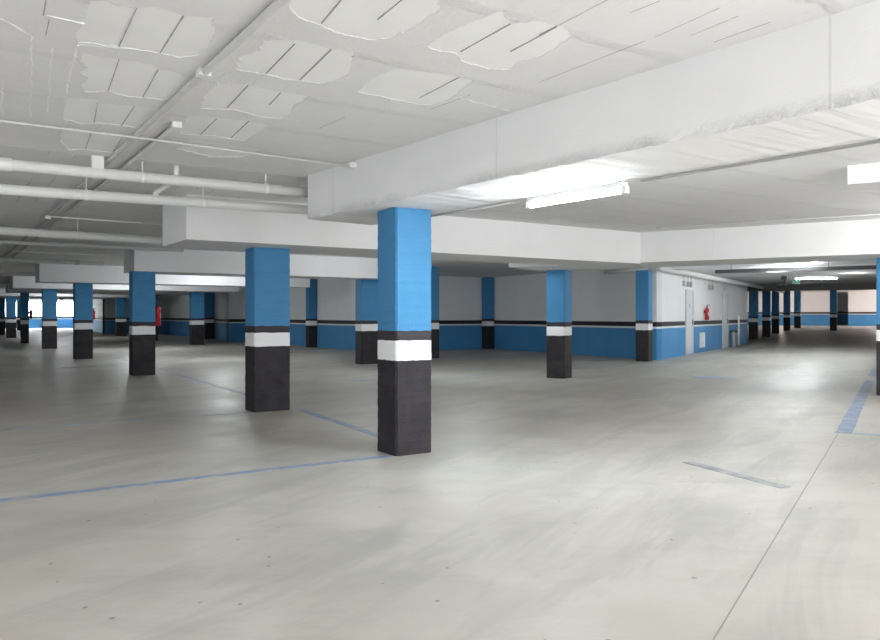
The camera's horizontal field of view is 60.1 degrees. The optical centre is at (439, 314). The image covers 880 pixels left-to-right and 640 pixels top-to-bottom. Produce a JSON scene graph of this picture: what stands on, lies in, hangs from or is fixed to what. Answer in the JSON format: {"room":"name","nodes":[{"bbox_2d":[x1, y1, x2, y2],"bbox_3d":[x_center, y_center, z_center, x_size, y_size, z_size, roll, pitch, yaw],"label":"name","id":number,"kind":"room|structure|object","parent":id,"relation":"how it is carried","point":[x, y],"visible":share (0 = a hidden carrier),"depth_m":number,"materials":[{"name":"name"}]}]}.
{"room":"parking garage","nodes":[
{"label":"parking garage","id":0,"kind":"room"},
{"bbox_2d":[5,300,72,327],"bbox_3d":[-44.044,-0.075,72.954,17.300,2.750,0.200,0,0,-33],"label":"wall","id":1,"kind":"structure","parent":0,"point":[36,322],"depth_m":76.47,"materials":[{"name":"paint"}]},
{"bbox_2d":[16,301,35,316],"bbox_3d":[-40.941,-0.600,74.969,2.000,1.520,0.070,0,0,-33],"label":"window","id":2,"kind":"structure","parent":1,"relation":"in","point":[32,304],"depth_m":75.32,"materials":[{"name":"white glass"}]},
{"bbox_2d":[39,301,60,316],"bbox_3d":[-39.100,-0.600,76.174,2.000,1.520,0.070,0,0,-33],"label":"window","id":3,"kind":"structure","parent":1,"relation":"in","point":[40,302],"depth_m":76.54,"materials":[{"name":"white glass"}]},
{"bbox_2d":[63,302,72,316],"bbox_3d":[-37.678,-0.600,77.106,1.000,1.520,0.070,0,0,-33],"label":"window","id":4,"kind":"structure","parent":1,"relation":"in","point":[67,306],"depth_m":77.06,"materials":[{"name":"white glass"}]},
{"bbox_2d":[93,298,107,333],"bbox_3d":[-30.075,-0.075,65.181,0.203,2.750,28.175,0,0,-29],"label":"wall","id":5,"kind":"structure","parent":0,"point":[97,303],"depth_m":55.33,"materials":[{"name":"paint"}]},
{"bbox_2d":[108,298,128,333],"bbox_3d":[-22.002,-0.075,53.771,3.250,2.750,0.150,0,0,-33],"label":"wall","id":6,"kind":"structure","parent":0,"point":[111,301],"depth_m":53.10,"materials":[{"name":"paint"}]},
{"bbox_2d":[158,295,188,335],"bbox_3d":[-16.405,-0.075,48.141,0.201,2.750,15.402,0,0,-32],"label":"wall","id":7,"kind":"structure","parent":0,"point":[174,308],"depth_m":49.18,"materials":[{"name":"paint"}]},
{"bbox_2d":[214,292,232,341],"bbox_3d":[-11.231,-0.075,39.236,0.200,2.750,5.406,0,0,-24],"label":"wall","id":8,"kind":"structure","parent":0,"point":[220,299],"depth_m":38.25,"materials":[{"name":"paint"}]},
{"bbox_2d":[228,287,244,341],"bbox_3d":[-9.707,-0.075,37.151,1.300,2.750,0.150,0,0,-33],"label":"wall","id":9,"kind":"structure","parent":0,"point":[238,297],"depth_m":37.00,"materials":[{"name":"paint"}]},
{"bbox_2d":[290,279,354,349],"bbox_3d":[-5.754,-0.075,32.066,0.200,2.750,12.690,0,0,-33],"label":"wall","id":10,"kind":"structure","parent":0,"point":[335,297],"depth_m":29.69,"materials":[{"name":"paint"}]},
{"bbox_2d":[0,328,879,639],"bbox_3d":[5.536,1.424,50.922,76.494,0.252,91.400,0,0,-33],"label":"floor","id":11,"kind":"structure","parent":0,"point":[539,507],"depth_m":5.30,"materials":[{"name":"concrete"}]},
{"bbox_2d":[0,298,4,334],"bbox_3d":[-28.410,0.100,49.100,0.550,2.400,0.360,0,0,-33],"label":"concrete column","id":12,"kind":"structure","parent":11,"relation":"on","point":[2,300],"depth_m":49.01,"materials":[{"name":"paint"}]},
{"bbox_2d":[6,296,15,337],"bbox_3d":[-24.212,0.120,42.885,0.500,2.360,0.360,0,0,-33],"label":"concrete column","id":13,"kind":"structure","parent":11,"relation":"on","point":[10,300],"depth_m":42.73,"materials":[{"name":"paint"}]},
{"bbox_2d":[17,298,19,329],"bbox_3d":[-35.655,-0.075,64.438,0.400,2.750,0.360,0,0,-33],"label":"concrete column","id":14,"kind":"structure","parent":11,"relation":"on","point":[18,299],"depth_m":64.24,"materials":[{"name":"paint"}]},
{"bbox_2d":[20,292,28,342],"bbox_3d":[-19.169,0.130,35.070,0.330,2.340,0.360,0,0,-33],"label":"concrete column","id":15,"kind":"structure","parent":11,"relation":"on","point":[24,296],"depth_m":34.93,"materials":[{"name":"paint"}]},
{"bbox_2d":[29,309,32,318],"bbox_3d":[-18.965,-0.091,35.229,0.163,0.542,0.183,0,0,17],"label":"fire extinguisher","id":16,"kind":"object","parent":15,"relation":"attached to","point":[30,310],"visible":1,"depth_m":35.18,"materials":[{"name":"red metal"}]},
{"bbox_2d":[42,289,56,348],"bbox_3d":[-15.100,0.150,29.379,0.500,2.300,0.360,0,0,-33],"label":"concrete column","id":17,"kind":"structure","parent":11,"relation":"on","point":[49,296],"depth_m":29.22,"materials":[{"name":"paint"}]},
{"bbox_2d":[62,366,97,367],"bbox_3d":[-8.975,1.299,18.972,0.802,0.002,0.314,0,0,-37],"label":"painted line","id":18,"kind":"object","parent":11,"relation":"on","point":[84,366],"visible":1,"depth_m":18.80,"materials":[{"name":"blue paint"}]},
{"bbox_2d":[73,283,92,358],"bbox_3d":[-10.621,0.180,22.606,0.497,2.240,0.367,0,0,-33],"label":"concrete column","id":19,"kind":"structure","parent":11,"relation":"on","point":[82,292],"depth_m":22.45,"materials":[{"name":"paint"}]},
{"bbox_2d":[102,298,104,333],"bbox_3d":[-23.296,0.075,52.618,0.180,2.450,0.180,0,0,-33],"label":"downpipe","id":20,"kind":"object","parent":11,"relation":"on","point":[103,300],"visible":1,"depth_m":52.57,"materials":[{"name":"metal"}]},
{"bbox_2d":[115,298,125,335],"bbox_3d":[-19.605,0.120,46.692,0.580,2.360,0.360,0,0,-33],"label":"concrete column","id":21,"kind":"structure","parent":11,"relation":"on","point":[120,303],"depth_m":46.54,"materials":[{"name":"paint"}]},
{"bbox_2d":[0,412,249,429],"bbox_3d":[-6.266,1.299,7.766,8.850,0.002,0.083,0,0,-33],"label":"painted line","id":22,"kind":"object","parent":11,"relation":"on","point":[237,412],"visible":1,"depth_m":9.26,"materials":[{"name":"blue paint"}]},
{"bbox_2d":[129,271,154,375],"bbox_3d":[-6.475,0.180,16.524,0.477,2.240,0.367,0,0,-33],"label":"concrete column","id":23,"kind":"structure","parent":11,"relation":"on","point":[141,283],"depth_m":16.37,"materials":[{"name":"paint"}]},
{"bbox_2d":[155,301,161,325],"bbox_3d":[-6.250,-0.031,16.780,0.163,0.542,0.183,0,0,17],"label":"fire extinguisher","id":24,"kind":"object","parent":23,"relation":"attached to","point":[157,309],"visible":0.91,"depth_m":16.73,"materials":[{"name":"red metal"}]},
{"bbox_2d":[155,295,157,339],"bbox_3d":[-14.782,0.130,39.020,0.500,2.340,0.360,0,0,-33],"label":"concrete column","id":25,"kind":"structure","parent":11,"relation":"on","point":[156,296],"depth_m":38.97,"materials":[{"name":"paint"}]},
{"bbox_2d":[0,455,390,501],"bbox_3d":[-4.191,1.299,4.600,8.850,0.002,0.108,0,0,-33],"label":"painted line","id":26,"kind":"object","parent":11,"relation":"on","point":[381,456],"visible":1,"depth_m":5.99,"materials":[{"name":"blue paint"}]},
{"bbox_2d":[189,292,203,344],"bbox_3d":[-10.659,0.150,33.293,0.560,2.300,0.360,0,0,-33],"label":"concrete column","id":27,"kind":"structure","parent":11,"relation":"on","point":[196,299],"depth_m":33.14,"materials":[{"name":"paint"}]},
{"bbox_2d":[204,293,213,338],"bbox_3d":[-12.543,-0.075,41.169,0.500,2.750,0.500,0,0,-33],"label":"concrete column","id":28,"kind":"structure","parent":11,"relation":"on","point":[208,297],"depth_m":40.94,"materials":[{"name":"paint"}]},
{"bbox_2d":[174,374,244,394],"bbox_3d":[-3.968,1.299,13.731,0.109,0.002,6.802,0,0,-32],"label":"painted line","id":29,"kind":"object","parent":11,"relation":"on","point":[229,389],"visible":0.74,"depth_m":14.19,"materials":[{"name":"blue paint"}]},
{"bbox_2d":[245,247,289,411],"bbox_3d":[-2.365,0.197,10.421,0.512,2.206,0.372,0,0,-33],"label":"concrete column","id":30,"kind":"structure","parent":11,"relation":"on","point":[267,270],"depth_m":10.28,"materials":[{"name":"paint"}]},
{"bbox_2d":[306,279,316,346],"bbox_3d":[-5.195,-0.075,30.710,0.350,2.750,0.350,0,0,-33],"label":"concrete column","id":31,"kind":"structure","parent":11,"relation":"on","point":[311,292],"depth_m":30.57,"materials":[{"name":"paint"}]},
{"bbox_2d":[298,409,377,436],"bbox_3d":[-1.112,1.299,8.997,0.118,0.002,3.257,0,0,-29],"label":"painted line","id":32,"kind":"object","parent":11,"relation":"on","point":[354,427],"visible":0.77,"depth_m":9.09,"materials":[{"name":"blue paint"}]},
{"bbox_2d":[355,279,377,363],"bbox_3d":[-1.904,0.180,20.296,0.627,2.240,0.367,0,0,-33],"label":"concrete column","id":33,"kind":"structure","parent":11,"relation":"on","point":[366,290],"depth_m":20.11,"materials":[{"name":"paint"}]},
{"bbox_2d":[377,207,430,455],"bbox_3d":[-0.340,0.154,7.240,0.393,2.292,0.371,0,0,-33],"label":"concrete column","id":34,"kind":"structure","parent":11,"relation":"on","point":[404,234],"depth_m":7.08,"materials":[{"name":"paint"}]},
{"bbox_2d":[347,374,493,380],"bbox_3d":[-0.206,1.299,15.897,3.712,0.002,0.096,0,0,-29],"label":"painted line","id":35,"kind":"object","parent":11,"relation":"on","point":[483,374],"visible":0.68,"depth_m":16.03,"materials":[{"name":"blue paint"}]},
{"bbox_2d":[431,267,438,357],"bbox_3d":[-0.305,-0.075,22.946,0.420,2.750,0.400,0,0,-33],"label":"concrete column","id":36,"kind":"structure","parent":11,"relation":"on","point":[434,270],"depth_m":22.81,"materials":[{"name":"paint"}]},
{"bbox_2d":[482,277,493,348],"bbox_3d":[1.848,-0.075,29.240,0.320,2.750,0.370,0,0,-33],"label":"concrete column","id":37,"kind":"structure","parent":11,"relation":"on","point":[487,282],"depth_m":29.11,"materials":[{"name":"paint"}]},
{"bbox_2d":[546,270,571,378],"bbox_3d":[2.477,0.188,15.784,0.407,2.225,0.407,0,0,31],"label":"concrete column","id":38,"kind":"structure","parent":11,"relation":"on","point":[559,282],"depth_m":15.62,"materials":[{"name":"paint"}]},
{"bbox_2d":[636,270,652,361],"bbox_3d":[5.758,0.025,21.432,0.360,2.550,0.420,0,0,31],"label":"concrete column","id":39,"kind":"structure","parent":11,"relation":"on","point":[644,278],"depth_m":21.26,"materials":[{"name":"paint"}]},
{"bbox_2d":[691,376,736,378],"bbox_3d":[5.689,1.299,15.843,0.848,0.002,0.602,0,0,8],"label":"painted line","id":40,"kind":"object","parent":11,"relation":"on","point":[711,377],"visible":1,"depth_m":15.78,"materials":[{"name":"blue paint"}]},
{"bbox_2d":[730,330,738,346],"bbox_3d":[11.847,0.950,30.590,0.361,0.700,0.296,0,0,-33],"label":"litter bin","id":41,"kind":"object","parent":11,"relation":"on","point":[734,334],"visible":1,"depth_m":30.47,"materials":[{"name":"grey metal"}]},
{"bbox_2d":[682,461,789,487],"bbox_3d":[2.394,1.299,6.219,0.116,0.002,1.079,0,0,-23],"label":"painted line","id":42,"kind":"object","parent":11,"relation":"on","point":[712,468],"visible":1,"depth_m":6.18,"materials":[{"name":"blue paint"}]},
{"bbox_2d":[835,380,874,433],"bbox_3d":[6.479,1.299,11.711,0.172,0.002,7.850,0,0,31],"label":"painted line","id":43,"kind":"object","parent":11,"relation":"on","point":[849,421],"visible":1,"depth_m":10.33,"materials":[{"name":"blue paint"}]},
{"bbox_2d":[854,433,879,435],"bbox_3d":[5.991,1.299,7.466,3.380,0.002,0.107,0,0,31],"label":"painted line","id":44,"kind":"object","parent":11,"relation":"on","point":[854,433],"visible":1,"depth_m":8.25,"materials":[{"name":"blue paint"}]},
{"bbox_2d":[868,368,875,375],"bbox_3d":[9.929,1.299,17.367,0.172,0.002,2.600,0,0,31],"label":"painted line","id":45,"kind":"object","parent":11,"relation":"on","point":[873,371],"visible":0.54,"depth_m":17.15,"materials":[{"name":"blue paint"}]},
{"bbox_2d":[876,258,879,395],"bbox_3d":[7.336,0.188,12.365,0.400,2.225,0.420,0,0,31],"label":"concrete column","id":46,"kind":"structure","parent":11,"relation":"on","point":[877,259],"depth_m":12.28,"materials":[{"name":"paint"}]},
{"bbox_2d":[0,0,879,300],"bbox_3d":[-7.358,-1.597,42.474,45.664,0.305,91.400,0,0,-33],"label":"ceiling","id":47,"kind":"structure","parent":0,"point":[375,73],"depth_m":4.96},
{"bbox_2d":[0,271,34,275],"bbox_3d":[-15.207,-1.250,21.550,8.802,0.120,0.120,0,0,-32],"label":"ceiling pipe","id":48,"kind":"object","parent":47,"relation":"hanging from","point":[1,272],"visible":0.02,"depth_m":23.00,"materials":[{"name":"metal"}]},
{"bbox_2d":[0,297,101,298],"bbox_3d":[-26.153,-1.275,50.573,6.700,0.350,0.550,0,0,-33],"label":"ceiling beam","id":49,"kind":"structure","parent":47,"relation":"attached to","point":[0,297],"depth_m":50.80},
{"bbox_2d":[0,254,103,265],"bbox_3d":[-11.428,-1.321,15.599,8.698,0.259,0.118,0,0,-42],"label":"ceiling pipe","id":50,"kind":"object","parent":47,"relation":"hanging from","point":[4,259],"visible":0.93,"depth_m":17.69,"materials":[{"name":"metal"}]},
{"bbox_2d":[12,251,109,255],"bbox_3d":[-8.557,-1.393,17.240,2.002,0.024,0.024,0,0,-36],"label":"conduit","id":51,"kind":"object","parent":47,"relation":"attached to","point":[12,251],"visible":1,"depth_m":17.20,"materials":[{"name":"metal"}]},
{"bbox_2d":[0,289,128,297],"bbox_3d":[-21.622,-1.255,44.844,8.000,0.390,1.800,0,0,-33],"label":"ceiling beam","id":52,"kind":"structure","parent":47,"relation":"attached to","point":[2,291],"depth_m":43.76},
{"bbox_2d":[0,219,162,243],"bbox_3d":[-7.419,-1.292,9.845,9.053,0.316,0.132,0,0,-39],"label":"ceiling pipe","id":53,"kind":"object","parent":47,"relation":"hanging from","point":[14,231],"visible":0.72,"depth_m":11.43,"materials":[{"name":"metal"}]},
{"bbox_2d":[0,240,183,251],"bbox_3d":[-8.820,-1.250,12.166,9.201,0.072,0.072,0,0,-33],"label":"ceiling pipe","id":54,"kind":"object","parent":47,"relation":"hanging from","point":[12,242],"visible":1,"depth_m":13.73,"materials":[{"name":"metal"}]},
{"bbox_2d":[5,283,188,294],"bbox_3d":[-16.456,-1.245,37.141,8.200,0.410,1.850,0,0,-33],"label":"ceiling beam","id":55,"kind":"structure","parent":47,"relation":"attached to","point":[7,290],"depth_m":36.32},
{"bbox_2d":[13,121,181,257],"bbox_3d":[-6.822,-1.425,13.095,0.070,0.047,17.735,0,0,-33],"label":"conduit","id":56,"kind":"object","parent":47,"relation":"attached to","point":[177,125],"visible":0.65,"depth_m":6.88,"materials":[{"name":"white plastic"}]},
{"bbox_2d":[45,215,162,225],"bbox_3d":[-4.745,-1.381,11.352,2.088,0.049,0.076,0,0,-38],"label":"conduit","id":57,"kind":"object","parent":47,"relation":"attached to","point":[46,216],"visible":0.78,"depth_m":11.15,"materials":[{"name":"white plastic"}]},
{"bbox_2d":[108,59,119,90],"bbox_3d":[-1.982,-1.452,4.613,0.006,0.007,0.693,0,0,-28],"label":"groove","id":58,"kind":"object","parent":47,"relation":"attached to","point":[118,59],"depth_m":4.55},
{"bbox_2d":[9,276,238,292],"bbox_3d":[-12.731,-1.225,31.183,8.500,0.450,1.900,0,0,-33],"label":"ceiling beam","id":59,"kind":"structure","parent":47,"relation":"attached to","point":[15,282],"depth_m":29.81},
{"bbox_2d":[119,8,136,46],"bbox_3d":[-1.585,-1.452,3.851,0.006,0.007,0.601,0,0,-30],"label":"groove","id":60,"kind":"object","parent":47,"relation":"attached to","point":[136,8],"depth_m":3.85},
{"bbox_2d":[0,0,289,261],"bbox_3d":[-3.886,-1.426,8.285,0.070,0.044,29.000,0,0,-33],"label":"conduit","id":61,"kind":"object","parent":47,"relation":"attached to","point":[202,73],"visible":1,"depth_m":4.49,"materials":[{"name":"white plastic"}]},
{"bbox_2d":[142,70,157,97],"bbox_3d":[-1.827,-1.452,4.787,0.006,0.007,0.652,0,0,-29],"label":"groove","id":62,"kind":"object","parent":47,"relation":"attached to","point":[157,70],"depth_m":4.76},
{"bbox_2d":[0,155,307,196],"bbox_3d":[-4.755,-1.345,5.917,9.150,0.209,0.118,0,0,-33],"label":"ceiling pipe","id":63,"kind":"object","parent":47,"relation":"hanging from","point":[97,170],"visible":0.92,"depth_m":7.12,"materials":[{"name":"metal"}]},
{"bbox_2d":[0,165,307,214],"bbox_3d":[-5.141,-1.298,6.366,9.082,0.312,0.753,0,0,-28],"label":"ceiling pipe","id":64,"kind":"object","parent":47,"relation":"hanging from","point":[5,189],"visible":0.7,"depth_m":7.81,"materials":[{"name":"metal"}]},
{"bbox_2d":[160,16,183,52],"bbox_3d":[-1.395,-1.452,3.946,0.006,0.007,0.611,0,0,-30],"label":"groove","id":65,"kind":"object","parent":47,"relation":"attached to","point":[182,16],"depth_m":3.92,"materials":[{"name":"concrete"}]},
{"bbox_2d":[35,263,309,287],"bbox_3d":[-8.149,-1.195,24.071,8.170,0.510,1.120,0,0,-33],"label":"ceiling beam","id":66,"kind":"structure","parent":47,"relation":"attached to","point":[44,273],"depth_m":22.43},
{"bbox_2d":[0,120,356,167],"bbox_3d":[-4.312,-1.407,4.709,8.568,0.046,0.132,0,0,-35],"label":"conduit","id":67,"kind":"object","parent":47,"relation":"attached to","point":[349,164],"visible":1,"depth_m":6.14,"materials":[{"name":"white plastic"}]},
{"bbox_2d":[227,85,248,107],"bbox_3d":[-1.353,-1.452,5.067,0.007,0.007,0.582,0,0,-28],"label":"groove","id":68,"kind":"object","parent":47,"relation":"attached to","point":[247,85],"depth_m":5.07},
{"bbox_2d":[124,250,377,279],"bbox_3d":[-4.058,-1.195,18.556,6.670,0.510,1.130,0,0,-33],"label":"ceiling beam","id":69,"kind":"structure","parent":47,"relation":"attached to","point":[188,262],"depth_m":17.45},
{"bbox_2d":[266,44,294,73],"bbox_3d":[-0.913,-1.452,4.322,0.006,0.007,0.572,0,0,-28],"label":"groove","id":70,"kind":"object","parent":47,"relation":"attached to","point":[294,44],"depth_m":4.34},
{"bbox_2d":[300,49,331,79],"bbox_3d":[-0.729,-1.452,4.424,0.006,0.007,0.604,0,0,-27],"label":"groove","id":71,"kind":"object","parent":47,"relation":"attached to","point":[331,49],"depth_m":4.39,"materials":[{"name":"concrete"}]},
{"bbox_2d":[321,0,341,23],"bbox_3d":[-0.508,-1.452,3.612,0.005,0.007,0.383,0,0,-26],"label":"groove","id":72,"kind":"object","parent":47,"relation":"attached to","point":[340,0],"depth_m":3.63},
{"bbox_2d":[377,0,401,19],"bbox_3d":[-0.235,-1.452,3.606,0.007,0.007,0.291,0,0,-29],"label":"groove","id":73,"kind":"object","parent":47,"relation":"attached to","point":[381,16],"depth_m":3.63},
{"bbox_2d":[163,194,639,265],"bbox_3d":[-0.072,-1.177,11.711,7.835,0.545,1.170,0,0,-33],"label":"ceiling beam","id":74,"kind":"structure","parent":47,"relation":"attached to","point":[452,238],"depth_m":11.02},
{"bbox_2d":[419,77,459,97],"bbox_3d":[-0.004,-1.452,4.851,0.007,0.007,0.521,0,0,-30],"label":"groove","id":75,"kind":"object","parent":47,"relation":"attached to","point":[459,77],"depth_m":4.86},
{"bbox_2d":[460,24,509,51],"bbox_3d":[0.232,-1.452,3.989,0.006,0.007,0.460,0,0,-31],"label":"groove","id":76,"kind":"object","parent":47,"relation":"attached to","point":[508,24],"depth_m":3.96,"materials":[{"name":"concrete"}]},
{"bbox_2d":[510,0,606,51],"bbox_3d":[0.580,-1.452,3.841,0.020,0.007,0.792,0,0,-30],"label":"groove","id":77,"kind":"object","parent":47,"relation":"attached to","point":[605,0],"depth_m":3.90,"materials":[{"name":"concrete"}]},
{"bbox_2d":[540,41,643,81],"bbox_3d":[0.853,-1.452,4.373,0.006,0.007,0.840,0,0,-33],"label":"groove","id":78,"kind":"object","parent":47,"relation":"attached to","point":[643,41],"depth_m":4.29,"materials":[{"name":"concrete"}]},
{"bbox_2d":[308,0,879,224],"bbox_3d":[2.967,-1.220,2.933,0.967,0.460,13.272,0,0,-38],"label":"ceiling beam","id":79,"kind":"structure","parent":47,"relation":"attached to","point":[814,84],"depth_m":4.65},
{"bbox_2d":[431,200,520,216],"bbox_3d":[0.109,-0.979,7.275,0.022,0.022,1.877,0,0,-38],"label":"conduit","id":80,"kind":"object","parent":79,"relation":"attached to","point":[517,201],"visible":0.65,"depth_m":6.97,"materials":[{"name":"metal"}]},
{"bbox_2d":[526,182,628,208],"bbox_3d":[1.070,-0.949,6.057,0.070,0.085,1.040,0,0,-38],"label":"lamp","id":81,"kind":"object","parent":79,"relation":"attached to","point":[624,186],"visible":1,"depth_m":5.99,"materials":[{"name":"white plastic"}]},
{"bbox_2d":[656,8,718,36],"bbox_3d":[1.220,-1.452,3.776,0.007,0.007,0.422,0,0,-28],"label":"groove","id":82,"kind":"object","parent":47,"relation":"attached to","point":[717,8],"depth_m":3.74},
{"bbox_2d":[509,219,879,270],"bbox_3d":[8.255,-1.188,11.328,15.350,0.525,1.450,0,0,31],"label":"ceiling beam","id":83,"kind":"structure","parent":47,"relation":"attached to","point":[854,240],"depth_m":12.46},
{"bbox_2d":[657,267,784,292],"bbox_3d":[12.689,-1.339,31.916,0.182,0.221,25.100,0,0,31],"label":"ceiling pipe","id":84,"kind":"object","parent":47,"relation":"hanging from","point":[665,269],"visible":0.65,"depth_m":26.27,"materials":[{"name":"metal"}]},
{"bbox_2d":[715,22,769,41],"bbox_3d":[1.546,-1.452,3.900,0.005,0.007,0.330,0,0,-33],"label":"groove","id":85,"kind":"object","parent":47,"relation":"attached to","point":[769,22],"depth_m":3.88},
{"bbox_2d":[640,139,879,181],"bbox_3d":[4.355,-0.979,1.897,0.022,0.022,9.316,0,0,-38],"label":"conduit","id":86,"kind":"object","parent":47,"relation":"attached to","point":[877,140],"visible":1,"depth_m":4.79,"materials":[{"name":"metal"}]},
{"bbox_2d":[656,214,879,227],"bbox_3d":[6.722,-1.438,10.595,7.400,0.022,0.022,0,0,31],"label":"conduit","id":87,"kind":"object","parent":47,"relation":"attached to","point":[865,214],"visible":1,"depth_m":11.61,"materials":[{"name":"metal"}]},
{"bbox_2d":[672,260,875,269],"bbox_3d":[13.046,-1.385,18.390,14.550,0.130,0.600,0,0,31],"label":"ceiling beam","id":88,"kind":"structure","parent":47,"relation":"attached to","point":[858,262],"depth_m":20.59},
{"bbox_2d":[776,276,786,286],"bbox_3d":[12.770,-1.255,28.390,0.368,0.390,0.190,0,0,31],"label":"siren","id":89,"kind":"object","parent":47,"relation":"attached to","point":[784,278],"visible":0.99,"depth_m":28.32,"materials":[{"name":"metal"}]},
{"bbox_2d":[715,261,875,273],"bbox_3d":[11.537,-1.305,18.845,9.000,0.290,0.300,0,0,31],"label":"cable tray","id":90,"kind":"object","parent":47,"relation":"hanging from","point":[864,267],"visible":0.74,"depth_m":19.97,"materials":[{"name":"metal"}]},
{"bbox_2d":[792,279,799,283],"bbox_3d":[13.267,-1.300,28.338,0.280,0.300,0.040,0,0,31],"label":"hanging sign","id":91,"kind":"object","parent":47,"relation":"hanging from","point":[793,281],"visible":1,"depth_m":28.31,"materials":[{"name":"green plastic"}]},
{"bbox_2d":[794,277,837,279],"bbox_3d":[14.336,-1.403,28.974,1.540,0.085,0.070,0,0,14],"label":"lamp","id":92,"kind":"object","parent":47,"relation":"attached to","point":[795,277],"visible":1,"depth_m":28.95,"materials":[{"name":"white plastic"}]},
{"bbox_2d":[848,163,879,190],"bbox_3d":[5.184,-1.360,6.894,2.600,0.180,0.440,0,0,31],"label":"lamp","id":93,"kind":"object","parent":47,"relation":"attached to","point":[864,176],"visible":1,"depth_m":7.33,"materials":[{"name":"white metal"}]},
{"bbox_2d":[439,276,481,349],"bbox_3d":[-0.210,-0.075,28.238,5.280,2.750,0.150,0,0,-33],"label":"wall","id":94,"kind":"structure","parent":0,"point":[460,298],"depth_m":28.80,"materials":[{"name":"paint"}]},
{"bbox_2d":[494,267,661,359],"bbox_3d":[4.118,-0.075,25.811,0.200,2.750,8.960,0,0,-29],"label":"wall","id":95,"kind":"structure","parent":0,"point":[603,305],"depth_m":24.70,"materials":[{"name":"paint"}]},
{"bbox_2d":[603,267,647,273],"bbox_3d":[5.533,-1.320,22.724,0.110,0.110,1.995,0,0,-24],"label":"ceiling pipe","id":96,"kind":"object","parent":95,"relation":"attached to","point":[644,268],"visible":0.9,"depth_m":22.71,"materials":[{"name":"metal"}]},
{"bbox_2d":[650,267,746,359],"bbox_3d":[9.992,-0.075,28.197,0.201,2.750,14.740,0,0,31],"label":"wall","id":97,"kind":"structure","parent":0,"point":[673,290],"depth_m":26.04,"materials":[{"name":"paint"}]},
{"bbox_2d":[685,289,693,354],"bbox_3d":[8.251,0.235,25.065,0.101,2.130,0.980,0,0,31],"label":"door","id":98,"kind":"structure","parent":97,"relation":"in","point":[689,294],"depth_m":25.07,"materials":[{"name":"metal"}]},
{"bbox_2d":[700,332,704,347],"bbox_3d":[9.223,0.880,26.721,0.030,0.520,0.720,0,0,31],"label":"air vent","id":99,"kind":"object","parent":97,"relation":"in","point":[702,335],"visible":1,"depth_m":26.75,"materials":[{"name":"white plastic"}]},
{"bbox_2d":[704,305,708,319],"bbox_3d":[9.459,-0.091,26.942,0.183,0.542,0.163,0,0,-8],"label":"fire extinguisher","id":100,"kind":"object","parent":97,"relation":"attached to","point":[706,311],"visible":1,"depth_m":26.88,"materials":[{"name":"red metal"}]},
{"bbox_2d":[722,294,727,347],"bbox_3d":[11.310,0.235,30.063,0.101,2.130,1.000,0,0,31],"label":"door","id":101,"kind":"structure","parent":97,"relation":"in","point":[724,296],"depth_m":29.93,"materials":[{"name":"metal"}]},
{"bbox_2d":[738,316,739,344],"bbox_3d":[12.703,0.670,32.318,0.100,1.260,0.100,0,0,31],"label":"downpipe","id":102,"kind":"object","parent":97,"relation":"attached to","point":[738,316],"visible":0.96,"depth_m":32.29,"materials":[{"name":"metal"}]},
{"bbox_2d":[738,325,875,348],"bbox_3d":[25.960,1.058,47.008,23.400,0.504,39.500,0,0,31],"label":"floor","id":103,"kind":"structure","parent":0,"point":[846,336],"depth_m":39.26,"materials":[{"name":"concrete"}]},
{"bbox_2d":[749,291,758,339],"bbox_3d":[15.600,-0.154,37.802,0.400,2.750,0.380,0,0,31],"label":"concrete column","id":104,"kind":"structure","parent":103,"relation":"on","point":[753,295],"depth_m":37.62,"materials":[{"name":"paint"}]},
{"bbox_2d":[762,291,770,336],"bbox_3d":[17.563,-0.200,40.874,0.400,2.750,0.270,0,0,31],"label":"concrete column","id":105,"kind":"structure","parent":103,"relation":"on","point":[766,295],"depth_m":40.75,"materials":[{"name":"paint"}]},
{"bbox_2d":[772,291,778,333],"bbox_3d":[20.130,-0.268,45.605,0.400,2.750,0.220,0,0,31],"label":"concrete column","id":106,"kind":"structure","parent":103,"relation":"on","point":[775,295],"depth_m":45.51,"materials":[{"name":"paint"}]},
{"bbox_2d":[783,291,789,330],"bbox_3d":[22.900,-0.334,50.170,0.400,2.750,0.300,0,0,31],"label":"concrete column","id":107,"kind":"structure","parent":103,"relation":"on","point":[786,295],"depth_m":50.05,"materials":[{"name":"paint"}]},
{"bbox_2d":[794,291,800,327],"bbox_3d":[26.487,-0.420,56.299,0.400,2.750,0.700,0,0,31],"label":"concrete column","id":108,"kind":"structure","parent":103,"relation":"on","point":[797,294],"depth_m":56.01,"materials":[{"name":"paint"}]},
{"bbox_2d":[830,290,836,330],"bbox_3d":[25.906,-0.351,50.042,0.400,2.750,0.420,0,0,31],"label":"concrete column","id":109,"kind":"structure","parent":103,"relation":"on","point":[833,293],"depth_m":49.86,"materials":[{"name":"paint"}]},
{"bbox_2d":[747,291,875,325],"bbox_3d":[34.655,-0.522,59.683,21.400,2.770,0.203,0,0,31],"label":"wall","id":110,"kind":"structure","parent":0,"point":[815,306],"depth_m":61.71,"materials":[{"name":"paint"}]},
{"bbox_2d":[747,290,875,292],"bbox_3d":[27.421,-1.857,49.396,23.400,0.674,33.900,0,0,31],"label":"ceiling","id":111,"kind":"structure","parent":0,"point":[816,290],"depth_m":58.59,"materials":[{"name":"paint"}]},
{"bbox_2d":[747,283,875,291],"bbox_3d":[19.320,-1.335,34.628,20.800,0.350,0.750,0,0,31],"label":"ceiling beam","id":112,"kind":"structure","parent":111,"relation":"attached to","point":[833,286],"depth_m":35.28,"materials":[{"name":"concrete"}]},
{"bbox_2d":[837,292,838,324],"bbox_3d":[32.884,-0.522,63.111,0.200,2.770,3.800,0,0,31],"label":"wall","id":113,"kind":"structure","parent":0,"point":[837,292],"depth_m":63.67,"materials":[{"name":"paint"}]},
{"bbox_2d":[839,292,847,324],"bbox_3d":[34.398,-0.573,64.530,1.700,2.770,0.200,0,0,31],"label":"wall","id":114,"kind":"structure","parent":0,"point":[843,296],"depth_m":64.50,"materials":[{"name":"paint"}]}
]}

